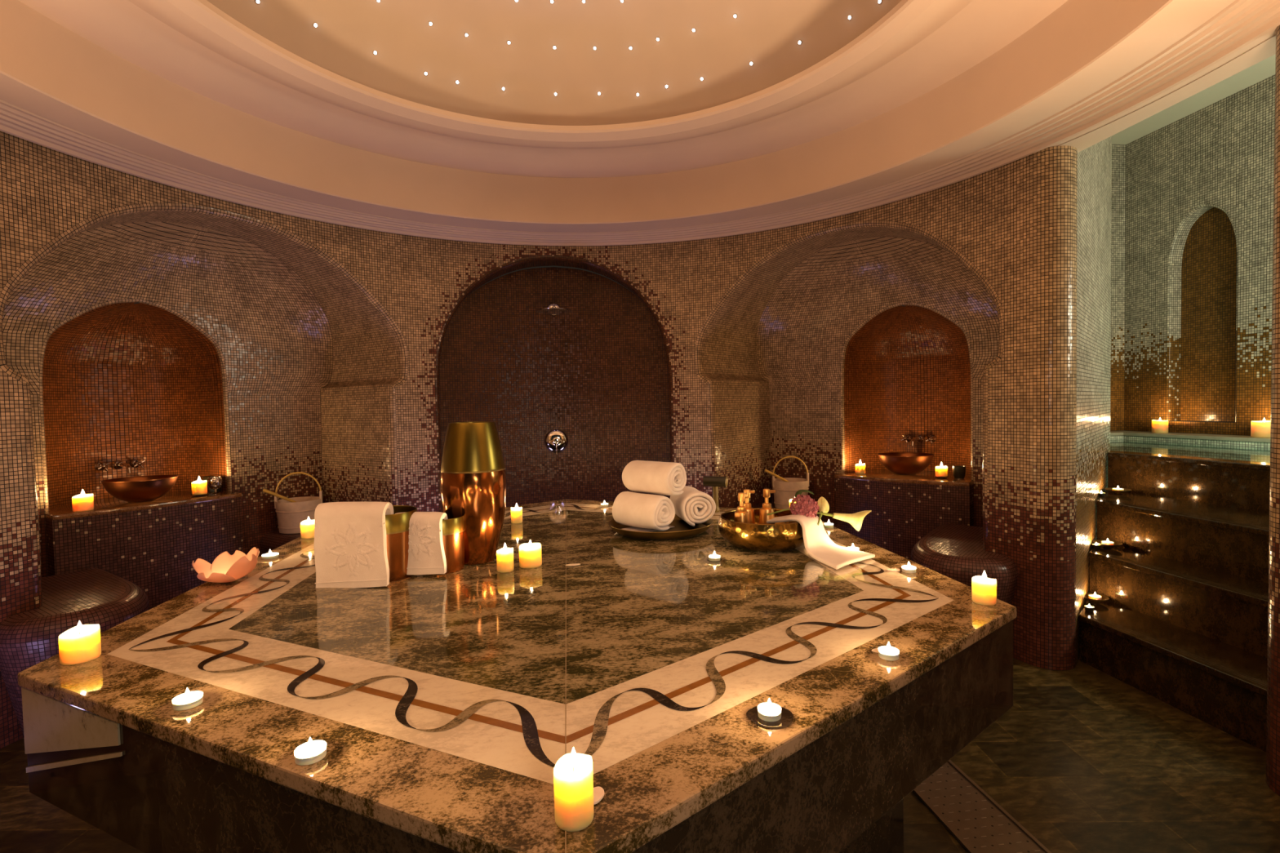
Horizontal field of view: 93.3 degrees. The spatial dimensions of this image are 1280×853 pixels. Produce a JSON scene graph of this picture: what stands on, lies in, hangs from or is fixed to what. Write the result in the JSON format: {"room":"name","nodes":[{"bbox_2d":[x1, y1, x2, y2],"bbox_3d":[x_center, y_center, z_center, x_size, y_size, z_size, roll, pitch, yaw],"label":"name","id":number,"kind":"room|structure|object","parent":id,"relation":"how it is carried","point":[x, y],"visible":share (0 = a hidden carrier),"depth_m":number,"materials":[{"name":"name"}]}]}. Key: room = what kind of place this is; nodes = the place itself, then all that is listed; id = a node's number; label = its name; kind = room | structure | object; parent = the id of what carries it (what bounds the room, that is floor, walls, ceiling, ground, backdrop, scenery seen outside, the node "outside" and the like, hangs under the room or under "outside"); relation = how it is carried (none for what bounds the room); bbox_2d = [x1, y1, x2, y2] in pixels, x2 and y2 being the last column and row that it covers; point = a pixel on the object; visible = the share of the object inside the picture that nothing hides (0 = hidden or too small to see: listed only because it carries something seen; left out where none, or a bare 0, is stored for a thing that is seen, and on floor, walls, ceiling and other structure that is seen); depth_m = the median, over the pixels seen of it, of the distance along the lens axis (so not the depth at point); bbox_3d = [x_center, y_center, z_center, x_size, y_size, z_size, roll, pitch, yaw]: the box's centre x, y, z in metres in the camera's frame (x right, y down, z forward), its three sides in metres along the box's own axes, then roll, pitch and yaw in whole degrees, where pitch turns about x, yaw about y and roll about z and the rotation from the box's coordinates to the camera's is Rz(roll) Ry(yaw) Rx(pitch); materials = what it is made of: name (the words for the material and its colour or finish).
{"room":"spa","nodes":[
{"label":"spa","id":0,"kind":"room"},
{"bbox_2d":[0,202,408,608],"bbox_3d":[-2.807,0.037,3.852,1.460,2.595,2.045,0,2,33],"label":"wall","id":1,"kind":"structure","parent":0,"point":[313,361],"depth_m":4.15,"materials":[{"name":"tile"}]},
{"bbox_2d":[94,458,145,473],"bbox_3d":[-3.429,0.266,4.019,0.202,0.085,0.257,0,2,33],"label":"tap","id":2,"kind":"object","parent":1,"relation":"attached to","point":[117,464],"visible":1,"depth_m":4.02,"materials":[{"name":"silver metal"}]},
{"bbox_2d":[0,130,1029,749],"bbox_3d":[-0.821,-0.022,2.775,4.980,2.700,3.447,-3,3,-44],"label":"wall","id":3,"kind":"structure","parent":0,"point":[45,192],"depth_m":3.38,"materials":[{"name":"tile"}]},
{"bbox_2d":[0,0,1279,245],"bbox_3d":[-0.313,-1.344,2.183,5.200,0.060,5.200,-1,2,-7],"label":"trim","id":4,"kind":"structure","parent":3,"relation":"attached to","point":[1242,25],"depth_m":3.06,"materials":[{"name":"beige paint"}]},
{"bbox_2d":[207,0,901,125],"bbox_3d":[-0.332,-2.242,2.153,3.560,0.922,3.560,-1,2,-7],"label":"ceiling","id":5,"kind":"structure","parent":0,"point":[766,33],"depth_m":3.53,"materials":[{"name":"paint"}]},
{"bbox_2d":[0,0,1235,232],"bbox_3d":[-0.318,-1.569,2.175,4.550,0.425,4.550,-1,2,-7],"label":"cove","id":6,"kind":"object","parent":5,"relation":"attached to","point":[931,84],"visible":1,"depth_m":3.17,"materials":[{"name":"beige paint"}]},
{"bbox_2d":[435,254,674,512],"bbox_3d":[-0.643,-0.032,4.732,1.838,2.585,0.440,-1,2,-7],"label":"wall","id":7,"kind":"structure","parent":0,"point":[598,373],"depth_m":4.91,"materials":[{"name":"tile"}]},
{"bbox_2d":[535,302,572,315],"bbox_3d":[-0.670,-0.938,4.702,0.277,0.112,0.418,-1,2,-8],"label":"shower","id":8,"kind":"object","parent":7,"relation":"attached to","point":[553,309],"visible":1,"depth_m":4.63,"materials":[{"name":"silver metal"}]},
{"bbox_2d":[544,429,568,454],"bbox_3d":[-0.679,0.124,4.911,0.194,0.202,0.068,-1,2,-8],"label":"shower valve","id":9,"kind":"object","parent":7,"relation":"attached to","point":[556,441],"visible":1,"depth_m":4.92,"materials":[{"name":"silver metal"}]},
{"bbox_2d":[0,657,1279,852],"bbox_3d":[-0.257,1.334,2.271,9.200,0.001,9.200,-1,2,-7],"label":"floor","id":10,"kind":"structure","parent":0,"point":[1084,759],"depth_m":2.21,"materials":[{"name":"stone"}]},
{"bbox_2d":[0,568,149,734],"bbox_3d":[-2.830,1.090,2.962,1.017,0.550,0.625,0,2,37],"label":"bench","id":11,"kind":"object","parent":10,"relation":"on","point":[93,596],"visible":0.54,"depth_m":2.69,"materials":[{"name":"brown tile"}]},
{"bbox_2d":[44,491,243,610],"bbox_3d":[-3.197,0.906,3.886,0.627,0.872,0.953,0,2,32],"label":"countertop","id":12,"kind":"structure","parent":10,"relation":"on","point":[153,545],"depth_m":3.69,"materials":[{"name":"tile"}]},
{"bbox_2d":[71,489,93,511],"bbox_3d":[-3.203,0.422,3.476,0.092,0.122,0.092,-1,2,-7],"label":"pillar candle","id":13,"kind":"object","parent":12,"relation":"on","point":[82,502],"visible":1,"depth_m":3.45,"materials":[{"name":"beige wax"}]},
{"bbox_2d":[101,475,177,502],"bbox_3d":[-3.157,0.399,3.826,0.377,0.144,0.377,-1,2,-7],"label":"basin","id":14,"kind":"object","parent":12,"relation":"in","point":[151,487],"visible":1,"depth_m":3.73,"materials":[{"name":"orange metal"}]},
{"bbox_2d":[191,493,208,496],"bbox_3d":[-2.920,0.454,4.009,0.094,0.012,0.094,-1,2,-7],"label":"candle stand","id":15,"kind":"object","parent":12,"relation":"on","point":[207,493],"visible":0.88,"depth_m":3.99,"materials":[{"name":"clear glass"}]},
{"bbox_2d":[191,476,207,494],"bbox_3d":[-2.921,0.389,4.007,0.084,0.119,0.084,-1,2,-7],"label":"pillar candle","id":16,"kind":"object","parent":15,"relation":"on","point":[199,486],"visible":1,"depth_m":3.98,"materials":[{"name":"beige wax"}]},
{"bbox_2d":[202,475,221,492],"bbox_3d":[-2.986,0.401,4.240,0.090,0.105,0.104,0,2,33],"label":"box","id":17,"kind":"object","parent":12,"relation":"on","point":[209,490],"visible":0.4,"depth_m":4.19,"materials":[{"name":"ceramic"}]},
{"bbox_2d":[207,476,222,493],"bbox_3d":[-2.895,0.401,4.122,0.087,0.110,0.087,-1,2,-7],"label":"goblet","id":18,"kind":"object","parent":12,"relation":"on","point":[214,482],"visible":1,"depth_m":4.09,"materials":[{"name":"silver metal"}]},
{"bbox_2d":[259,529,300,554],"bbox_3d":[-2.239,1.033,4.318,0.854,0.550,0.485,0,2,33],"label":"bench","id":19,"kind":"object","parent":10,"relation":"on","point":[271,540],"visible":0.1,"depth_m":4.28,"materials":[{"name":"brown tile"}]},
{"bbox_2d":[274,471,323,533],"bbox_3d":[-2.486,0.544,4.407,0.306,0.426,0.300,-2,2,-19],"label":"pail","id":20,"kind":"object","parent":19,"relation":"on","point":[290,515],"visible":0.71,"depth_m":4.29,"materials":[{"name":"brown wood"}]},
{"bbox_2d":[262,488,296,502],"bbox_3d":[-2.548,0.558,4.375,0.306,0.238,0.076,-2,2,-19],"label":"ladle","id":21,"kind":"object","parent":20,"relation":"in","point":[265,491],"visible":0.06,"depth_m":4.34,"materials":[{"name":"brown wood"}]},
{"bbox_2d":[17,498,1017,852],"bbox_3d":[-0.266,0.914,2.257,2.425,0.842,3.034,-1,2,-7],"label":"slab","id":22,"kind":"object","parent":10,"relation":"on","point":[446,708],"visible":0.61,"depth_m":1.24,"materials":[{"name":"brown stone"}]},
{"bbox_2d":[58,621,101,665],"bbox_3d":[-1.307,0.499,1.411,0.072,0.091,0.072,-1,2,-7],"label":"pillar candle","id":23,"kind":"object","parent":22,"relation":"on","point":[81,643],"visible":1,"depth_m":1.39,"materials":[{"name":"beige wax"}]},
{"bbox_2d":[171,688,203,711],"bbox_3d":[-0.881,0.526,1.178,0.050,0.034,0.050,-1,2,-7],"label":"tealight","id":24,"kind":"object","parent":22,"relation":"on","point":[187,700],"visible":1,"depth_m":1.17,"materials":[{"name":"wax"}]},
{"bbox_2d":[191,546,259,582],"bbox_3d":[-1.391,0.476,2.050,0.195,0.097,0.184,0,3,42],"label":"candle holder","id":25,"kind":"object","parent":22,"relation":"on","point":[226,567],"visible":1,"depth_m":2.05,"materials":[{"name":"ceramic"}]},
{"bbox_2d":[261,550,279,559],"bbox_3d":[-1.453,0.500,2.376,0.059,0.032,0.059,-1,2,-7],"label":"tealight","id":26,"kind":"object","parent":22,"relation":"on","point":[270,555],"visible":1,"depth_m":2.37,"materials":[{"name":"wax"}]},
{"bbox_2d":[300,517,314,538],"bbox_3d":[-1.504,0.457,2.745,0.066,0.095,0.066,-1,2,-7],"label":"pillar candle","id":27,"kind":"object","parent":22,"relation":"on","point":[307,526],"visible":0.81,"depth_m":2.72,"materials":[{"name":"beige wax"}]},
{"bbox_2d":[293,737,326,765],"bbox_3d":[-0.539,0.525,0.989,0.048,0.034,0.048,-1,2,-7],"label":"tealight","id":28,"kind":"object","parent":22,"relation":"on","point":[312,752],"visible":1,"depth_m":0.98,"materials":[{"name":"wax"}]},
{"bbox_2d":[385,505,417,582],"bbox_3d":[-0.877,0.402,2.081,0.215,0.227,0.215,-1,2,-7],"label":"bucket","id":29,"kind":"object","parent":22,"relation":"on","point":[397,525],"visible":0.26,"depth_m":2.01,"materials":[{"name":"gold metal"}]},
{"bbox_2d":[314,501,393,587],"bbox_3d":[-0.929,0.385,1.975,0.240,0.278,0.095,-1,2,2],"label":"hand towel","id":30,"kind":"object","parent":29,"relation":"hanging from","point":[350,544],"visible":1,"depth_m":1.94,"materials":[{"name":"white fabric"}]},
{"bbox_2d":[433,515,465,574],"bbox_3d":[-0.700,0.413,2.144,0.155,0.191,0.155,-1,2,-7],"label":"bucket","id":31,"kind":"object","parent":22,"relation":"on","point":[453,530],"visible":0.46,"depth_m":2.09,"materials":[{"name":"gold metal"}]},
{"bbox_2d":[395,511,448,574],"bbox_3d":[-0.752,0.396,2.072,0.186,0.206,0.084,-1,2,4],"label":"hand towel","id":32,"kind":"object","parent":31,"relation":"hanging from","point":[426,553],"visible":0.8,"depth_m":2.04,"materials":[{"name":"white fabric"}]},
{"bbox_2d":[440,421,506,564],"bbox_3d":[-0.620,0.243,2.256,0.239,0.518,0.239,-1,2,-7],"label":"urn","id":33,"kind":"object","parent":22,"relation":"on","point":[473,483],"visible":0.94,"depth_m":2.17,"materials":[{"name":"gold metal"}]},
{"bbox_2d":[496,542,513,573],"bbox_3d":[-0.471,0.455,2.110,0.058,0.097,0.058,-1,2,-7],"label":"pillar candle","id":34,"kind":"object","parent":22,"relation":"on","point":[504,556],"visible":1,"depth_m":2.09,"materials":[{"name":"beige wax"}]},
{"bbox_2d":[511,503,522,524],"bbox_3d":[-0.611,0.429,2.996,0.056,0.097,0.056,-1,2,-7],"label":"pillar candle","id":35,"kind":"object","parent":22,"relation":"on","point":[517,512],"visible":1,"depth_m":2.97,"materials":[{"name":"beige wax"}]},
{"bbox_2d":[519,539,542,568],"bbox_3d":[-0.393,0.453,2.167,0.080,0.094,0.080,-1,2,-7],"label":"pillar candle","id":36,"kind":"object","parent":22,"relation":"on","point":[530,553],"visible":1,"depth_m":2.14,"materials":[{"name":"beige wax"}]},
{"bbox_2d":[565,563,580,565],"bbox_3d":[-0.239,0.494,2.158,0.055,0.003,0.021,-2,2,-13],"label":"flower petal","id":37,"kind":"object","parent":22,"relation":"on","point":[574,564],"visible":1,"depth_m":2.16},
{"bbox_2d":[553,747,594,831],"bbox_3d":[-0.091,0.488,0.826,0.054,0.100,0.054,-1,2,-7],"label":"pillar candle","id":38,"kind":"object","parent":22,"relation":"on","point":[573,778],"visible":1,"depth_m":0.81,"materials":[{"name":"beige wax"}]},
{"bbox_2d":[593,786,604,804],"bbox_3d":[-0.064,0.532,0.871,0.023,0.004,0.037,-1,2,13],"label":"flower petal","id":39,"kind":"object","parent":22,"relation":"on","point":[598,792],"visible":0.66,"depth_m":0.87,"materials":[{"name":"pink plant"}]},
{"bbox_2d":[600,500,608,506],"bbox_3d":[-0.202,0.438,3.435,0.043,0.034,0.043,-1,2,-7],"label":"tealight","id":40,"kind":"object","parent":22,"relation":"on","point":[603,504],"visible":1,"depth_m":3.42,"materials":[{"name":"wax"}]},
{"bbox_2d":[600,502,608,506],"bbox_3d":[-0.202,0.446,3.435,0.043,0.016,0.043,-1,2,-7],"label":"cup","id":41,"kind":"object","parent":40,"relation":"on","point":[604,504],"depth_m":3.42,"materials":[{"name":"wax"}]},
{"bbox_2d":[608,514,712,539],"bbox_3d":[0.093,0.449,2.720,0.468,0.045,0.468,-1,2,-7],"label":"brass tray","id":42,"kind":"object","parent":22,"relation":"on","point":[682,529],"visible":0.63,"depth_m":2.57,"materials":[{"name":"gold metal"}]},
{"bbox_2d":[622,524,674,532],"bbox_3d":[0.029,0.459,2.723,0.220,0.004,0.140,-3,3,-42],"label":"liner","id":43,"kind":"object","parent":42,"relation":"on","point":[632,528],"visible":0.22,"depth_m":2.69,"materials":[{"name":"fabric"}]},
{"bbox_2d":[612,491,675,531],"bbox_3d":[0.013,0.376,2.698,0.273,0.154,0.155,1,3,44],"label":"rolled towel","id":44,"kind":"object","parent":43,"relation":"on","point":[652,512],"visible":1,"depth_m":2.63,"materials":[{"name":"white fabric"}]},
{"bbox_2d":[622,460,686,495],"bbox_3d":[0.064,0.232,2.739,0.284,0.148,0.148,0,3,42],"label":"rolled towel","id":45,"kind":"object","parent":44,"relation":"on","point":[666,478],"visible":1,"depth_m":2.67,"materials":[{"name":"white fabric"}]},
{"bbox_2d":[670,485,715,526],"bbox_3d":[0.241,0.365,2.807,0.160,0.153,0.273,-2,2,-10],"label":"rolled towel","id":46,"kind":"object","parent":42,"relation":"on","point":[693,506],"visible":0.94,"depth_m":2.69,"materials":[{"name":"white fabric"}]},
{"bbox_2d":[702,475,728,512],"bbox_3d":[0.399,0.356,3.188,0.124,0.187,0.055,0,2,23],"label":"mallet","id":47,"kind":"object","parent":22,"relation":"on","point":[708,481],"visible":0.92,"depth_m":3.17,"materials":[{"name":"brown wood"}]},
{"bbox_2d":[718,508,804,551],"bbox_3d":[0.499,0.414,2.411,0.370,0.118,0.370,-1,2,-7],"label":"brass bowl","id":48,"kind":"object","parent":22,"relation":"on","point":[787,535],"visible":0.73,"depth_m":2.26,"materials":[{"name":"gold metal"}]},
{"bbox_2d":[733,492,749,523],"bbox_3d":[0.406,0.360,2.411,0.069,0.192,0.072,1,3,43],"label":"pump bottle","id":49,"kind":"object","parent":48,"relation":"in","point":[741,515],"visible":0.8,"depth_m":2.39,"materials":[{"name":"gold metal"}]},
{"bbox_2d":[743,488,755,524],"bbox_3d":[0.439,0.355,2.473,0.072,0.196,0.069,-2,2,-27],"label":"pump bottle","id":50,"kind":"object","parent":48,"relation":"in","point":[751,511],"visible":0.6,"depth_m":2.46,"materials":[{"name":"gold metal"}]},
{"bbox_2d":[759,488,775,524],"bbox_3d":[0.515,0.352,2.448,0.072,0.200,0.069,-2,2,-17],"label":"pump bottle","id":51,"kind":"object","parent":48,"relation":"in","point":[766,508],"visible":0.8,"depth_m":2.43,"materials":[{"name":"gold metal"}]},
{"bbox_2d":[746,706,793,728],"bbox_3d":[0.235,0.521,1.088,0.084,0.001,0.083,-1,2,-7],"label":"coaster","id":52,"kind":"object","parent":22,"relation":"on","point":[787,717],"visible":0.7,"depth_m":1.07,"materials":[{"name":"stone"}]},
{"bbox_2d":[757,698,781,721],"bbox_3d":[0.233,0.506,1.087,0.043,0.034,0.043,-1,2,-7],"label":"tealight","id":53,"kind":"object","parent":52,"relation":"on","point":[768,711],"visible":1,"depth_m":1.08,"materials":[{"name":"wax"}]},
{"bbox_2d":[766,513,875,569],"bbox_3d":[0.635,0.404,2.269,0.242,0.136,0.454,-2,2,-32],"label":"towel","id":54,"kind":"object","parent":22,"relation":"on","point":[818,544],"visible":0.91,"depth_m":2.23,"materials":[{"name":"white fabric"}]},
{"bbox_2d":[767,489,819,518],"bbox_3d":[0.597,0.310,2.335,0.188,0.116,0.111,-1,2,-7],"label":"hydrangea","id":55,"kind":"object","parent":54,"relation":"on","point":[805,505],"visible":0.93,"depth_m":2.31,"materials":[{"name":"pink plant"}]},
{"bbox_2d":[817,496,829,525],"bbox_3d":[0.704,0.332,2.384,0.047,0.087,0.166,0,2,32],"label":"calla lily","id":56,"kind":"object","parent":54,"relation":"on","point":[823,504],"visible":0.87,"depth_m":2.42,"materials":[{"name":"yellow plant"}]},
{"bbox_2d":[817,510,871,531],"bbox_3d":[0.770,0.366,2.369,0.257,0.084,0.065,-1,2,18],"label":"calla lily","id":57,"kind":"object","parent":54,"relation":"on","point":[855,520],"visible":0.98,"depth_m":2.33,"materials":[{"name":"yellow plant"}]},
{"bbox_2d":[823,520,833,528],"bbox_3d":[0.854,0.439,2.735,0.043,0.034,0.043,-1,2,-7],"label":"tealight","id":58,"kind":"object","parent":22,"relation":"on","point":[828,525],"visible":1,"depth_m":2.72,"materials":[{"name":"wax"}]},
{"bbox_2d":[847,543,858,550],"bbox_3d":[0.799,0.455,2.267,0.044,0.034,0.044,-1,2,-7],"label":"tealight","id":59,"kind":"object","parent":22,"relation":"on","point":[852,547],"visible":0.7,"depth_m":2.27,"materials":[{"name":"wax"}]},
{"bbox_2d":[871,648,878,653],"bbox_3d":[0.544,0.505,1.364,0.042,0.002,0.025,-1,2,-7],"label":"flower petal","id":60,"kind":"object","parent":22,"relation":"on","point":[876,650],"visible":0.34,"depth_m":1.36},
{"bbox_2d":[878,641,899,661],"bbox_3d":[0.547,0.491,1.331,0.044,0.034,0.044,-1,2,-7],"label":"tealight","id":61,"kind":"object","parent":22,"relation":"on","point":[887,652],"visible":1,"depth_m":1.32,"materials":[{"name":"wax"}]},
{"bbox_2d":[886,568,899,572],"bbox_3d":[0.840,0.476,2.004,0.046,0.006,0.025,-1,2,-7],"label":"flower petal","id":62,"kind":"object","parent":22,"relation":"on","point":[891,570],"visible":1,"depth_m":2.00,"materials":[{"name":"white plant"}]},
{"bbox_2d":[901,561,916,573],"bbox_3d":[0.887,0.462,1.993,0.045,0.034,0.045,-1,2,-7],"label":"tealight","id":63,"kind":"object","parent":22,"relation":"on","point":[909,569],"visible":1,"depth_m":1.98,"materials":[{"name":"wax"}]},
{"bbox_2d":[971,570,996,605],"bbox_3d":[0.955,0.444,1.677,0.060,0.089,0.060,-1,2,-7],"label":"pillar candle","id":64,"kind":"object","parent":22,"relation":"on","point":[984,588],"visible":1,"depth_m":1.66,"materials":[{"name":"beige wax"}]},
{"bbox_3d":[0.271,0.484,2.197,0.055,0.001,0.054,-1,2,-7],"label":"coaster","id":65,"kind":"object","parent":22,"relation":"on","visible":0},
{"bbox_2d":[708,551,719,561],"bbox_3d":[0.270,0.469,2.192,0.043,0.034,0.043,-1,2,-7],"label":"tealight","id":66,"kind":"object","parent":65,"relation":"on","point":[714,557],"visible":1,"depth_m":2.18,"materials":[{"name":"wax"}]},
{"bbox_2d":[751,502,824,521],"bbox_3d":[1.051,0.949,4.790,0.485,0.550,0.854,0,2,41],"label":"bench","id":67,"kind":"object","parent":10,"relation":"on","point":[772,504],"visible":0.02,"depth_m":5.00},
{"bbox_2d":[772,456,808,509],"bbox_3d":[1.232,0.451,4.948,0.296,0.421,0.290,-1,2,1],"label":"pail","id":68,"kind":"object","parent":67,"relation":"on","point":[785,491],"visible":0.79,"depth_m":4.86,"materials":[{"name":"brown wood"}]},
{"bbox_2d":[764,469,788,481],"bbox_3d":[1.165,0.462,4.939,0.297,0.238,0.076,-1,2,1],"label":"ladle","id":69,"kind":"object","parent":68,"relation":"in","point":[766,470],"visible":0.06,"depth_m":4.92,"materials":[{"name":"brown wood"}]},
{"bbox_2d":[834,470,973,560],"bbox_3d":[2.073,0.788,4.656,0.953,0.838,0.627,0,2,41],"label":"counter","id":70,"kind":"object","parent":10,"relation":"on","point":[904,509],"depth_m":4.41,"materials":[{"name":"tile"}]},
{"bbox_2d":[855,460,865,474],"bbox_3d":[1.741,0.317,4.778,0.076,0.109,0.076,-1,2,-7],"label":"pillar candle","id":71,"kind":"object","parent":70,"relation":"on","point":[860,468],"visible":1,"depth_m":4.75,"materials":[{"name":"beige wax"}]},
{"bbox_2d":[877,452,933,475],"bbox_3d":[2.059,0.291,4.687,0.401,0.154,0.401,-1,2,-7],"label":"basin","id":72,"kind":"object","parent":70,"relation":"in","point":[898,463],"visible":1,"depth_m":4.57,"materials":[{"name":"orange metal"}]},
{"bbox_2d":[935,462,947,476],"bbox_3d":[2.193,0.310,4.399,0.080,0.104,0.080,-1,2,-7],"label":"pillar candle","id":73,"kind":"object","parent":70,"relation":"on","point":[940,471],"visible":1,"depth_m":4.37,"materials":[{"name":"beige wax"}]},
{"bbox_2d":[952,465,965,479],"bbox_3d":[2.278,0.329,4.314,0.086,0.093,0.086,-1,2,-7],"label":"cup","id":74,"kind":"object","parent":70,"relation":"on","point":[958,471],"visible":1,"depth_m":4.28,"materials":[{"name":"ceramic"}]},
{"bbox_2d":[911,523,1017,604],"bbox_3d":[2.002,0.966,3.654,0.626,0.550,1.015,0,2,38],"label":"bench","id":75,"kind":"object","parent":10,"relation":"on","point":[956,552],"visible":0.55,"depth_m":3.32,"materials":[{"name":"brown tile"}]},
{"bbox_2d":[912,760,1051,852],"bbox_3d":[1.125,1.309,1.960,0.240,0.011,1.850,-1,2,-7],"label":"drain grate","id":76,"kind":"object","parent":10,"relation":"on","point":[974,819],"visible":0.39,"depth_m":2.03,"materials":[{"name":"metal"}]},
{"bbox_2d":[1078,450,1270,752],"bbox_3d":[2.962,0.741,2.755,1.185,1.020,3.036,-1,2,-7],"label":"marble steps","id":77,"kind":"structure","parent":10,"relation":"on","point":[1183,623],"depth_m":3.05,"materials":[{"name":"brown stone"}]},
{"bbox_2d":[1084,604,1094,612],"bbox_3d":[2.412,0.972,3.246,0.045,0.038,0.045,-1,2,-7],"label":"tealight","id":78,"kind":"object","parent":77,"relation":"on","point":[1089,608],"visible":1,"depth_m":3.24,"materials":[{"name":"wax"}]},
{"bbox_2d":[1091,542,1100,549],"bbox_3d":[2.689,0.701,3.564,0.045,0.038,0.045,-1,2,-7],"label":"tealight","id":79,"kind":"object","parent":77,"relation":"on","point":[1095,546],"visible":1,"depth_m":3.55,"materials":[{"name":"wax"}]},
{"bbox_2d":[1084,591,1109,603],"bbox_3d":[2.546,0.955,3.383,0.125,0.057,0.125,-1,2,-7],"label":"oil lamp dish","id":80,"kind":"object","parent":77,"relation":"on","point":[1094,597],"visible":0.95,"depth_m":3.37,"materials":[{"name":"gold metal"}]},
{"bbox_2d":[1097,491,1105,497],"bbox_3d":[2.953,0.430,3.870,0.045,0.038,0.045,-1,2,-7],"label":"tealight","id":81,"kind":"object","parent":77,"relation":"on","point":[1100,494],"visible":0.96,"depth_m":3.86,"materials":[{"name":"wax"}]},
{"bbox_2d":[1093,538,1122,548],"bbox_3d":[2.763,0.689,3.572,0.140,0.057,0.140,-1,2,-7],"label":"oil lamp dish","id":82,"kind":"object","parent":77,"relation":"on","point":[1107,544],"visible":1,"depth_m":3.56,"materials":[{"name":"gold metal"}]},
{"bbox_2d":[1104,485,1131,494],"bbox_3d":[3.124,0.414,3.951,0.140,0.057,0.140,-1,2,-7],"label":"tealight","id":83,"kind":"object","parent":77,"relation":"on","point":[1117,491],"visible":1,"depth_m":3.94,"materials":[{"name":"gold metal"}]},
{"bbox_2d":[1110,431,1270,462],"bbox_3d":[4.245,0.488,3.611,1.700,0.714,4.620,-1,2,-7],"label":"plunge pool","id":84,"kind":"object","parent":10,"relation":"on","point":[1245,450],"visible":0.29,"depth_m":4.72,"materials":[{"name":"tile"}]},
{"bbox_2d":[1151,417,1168,433],"bbox_3d":[4.720,-0.011,5.488,0.115,0.141,0.115,-1,2,-7],"label":"pillar candle","id":85,"kind":"object","parent":84,"relation":"on","point":[1159,426],"visible":1,"depth_m":5.45,"materials":[{"name":"beige wax"}]},
{"bbox_2d":[1250,417,1271,437],"bbox_3d":[4.820,0.009,4.670,0.145,0.151,0.145,-1,2,-7],"label":"pillar candle","id":86,"kind":"object","parent":84,"relation":"on","point":[1260,428],"visible":0.79,"depth_m":4.64,"materials":[{"name":"beige wax"}]},
{"bbox_2d":[694,220,1004,551],"bbox_3d":[1.678,-0.078,4.496,2.045,2.595,1.460,0,2,41],"label":"wall","id":87,"kind":"structure","parent":0,"point":[771,353],"depth_m":4.80,"materials":[{"name":"tile"}]},
{"bbox_2d":[901,434,936,446],"bbox_3d":[2.216,0.111,4.852,0.257,0.085,0.202,0,2,41],"label":"tap","id":88,"kind":"object","parent":87,"relation":"attached to","point":[931,438],"visible":1,"depth_m":4.87,"materials":[{"name":"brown metal"}]},
{"bbox_2d":[1029,145,1077,671],"bbox_3d":[2.130,-0.094,3.098,0.220,2.700,0.061,-1,2,10],"label":"wall pillar","id":89,"kind":"structure","parent":0,"point":[1053,169],"depth_m":3.09,"materials":[{"name":"tile"}]},
{"bbox_2d":[1075,136,1111,665],"bbox_3d":[2.823,-0.740,3.736,0.001,3.920,1.756,1,3,42],"label":"wall","id":90,"kind":"structure","parent":0,"point":[1094,163],"depth_m":3.57,"materials":[{"name":"tile"}]},
{"bbox_2d":[1110,143,1125,435],"bbox_3d":[4.095,-0.964,5.169,1.550,3.620,1.405,-1,2,-7],"label":"wall","id":91,"kind":"structure","parent":0,"point":[1118,151],"depth_m":5.94,"materials":[{"name":"tile"}]},
{"bbox_2d":[1058,35,1275,152],"bbox_3d":[2.169,-2.006,2.466,0.298,1.238,1.910,-1,2,-7],"label":"ceiling","id":92,"kind":"structure","parent":0,"point":[1266,49],"depth_m":2.53,"materials":[{"name":"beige paint"}]},
{"bbox_2d":[1111,53,1275,144],"bbox_3d":[3.774,-2.672,3.145,3.090,0.060,5.600,-1,2,-7],"label":"ceiling","id":93,"kind":"structure","parent":0,"point":[1265,68],"depth_m":5.05,"materials":[{"name":"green paint"}]},
{"bbox_2d":[1124,74,1275,442],"bbox_3d":[5.143,-0.930,3.476,0.120,3.620,5.020,-1,2,-7],"label":"wall","id":94,"kind":"structure","parent":0,"point":[1199,186],"depth_m":5.29,"materials":[{"name":"tile"}]},
{"bbox_2d":[1266,25,1279,796],"bbox_3d":[2.245,-0.040,1.384,2.723,2.700,1.460,-2,2,-20],"label":"wall pillar","id":95,"kind":"structure","parent":0,"point":[1273,731],"depth_m":2.10,"materials":[{"name":"tile"}]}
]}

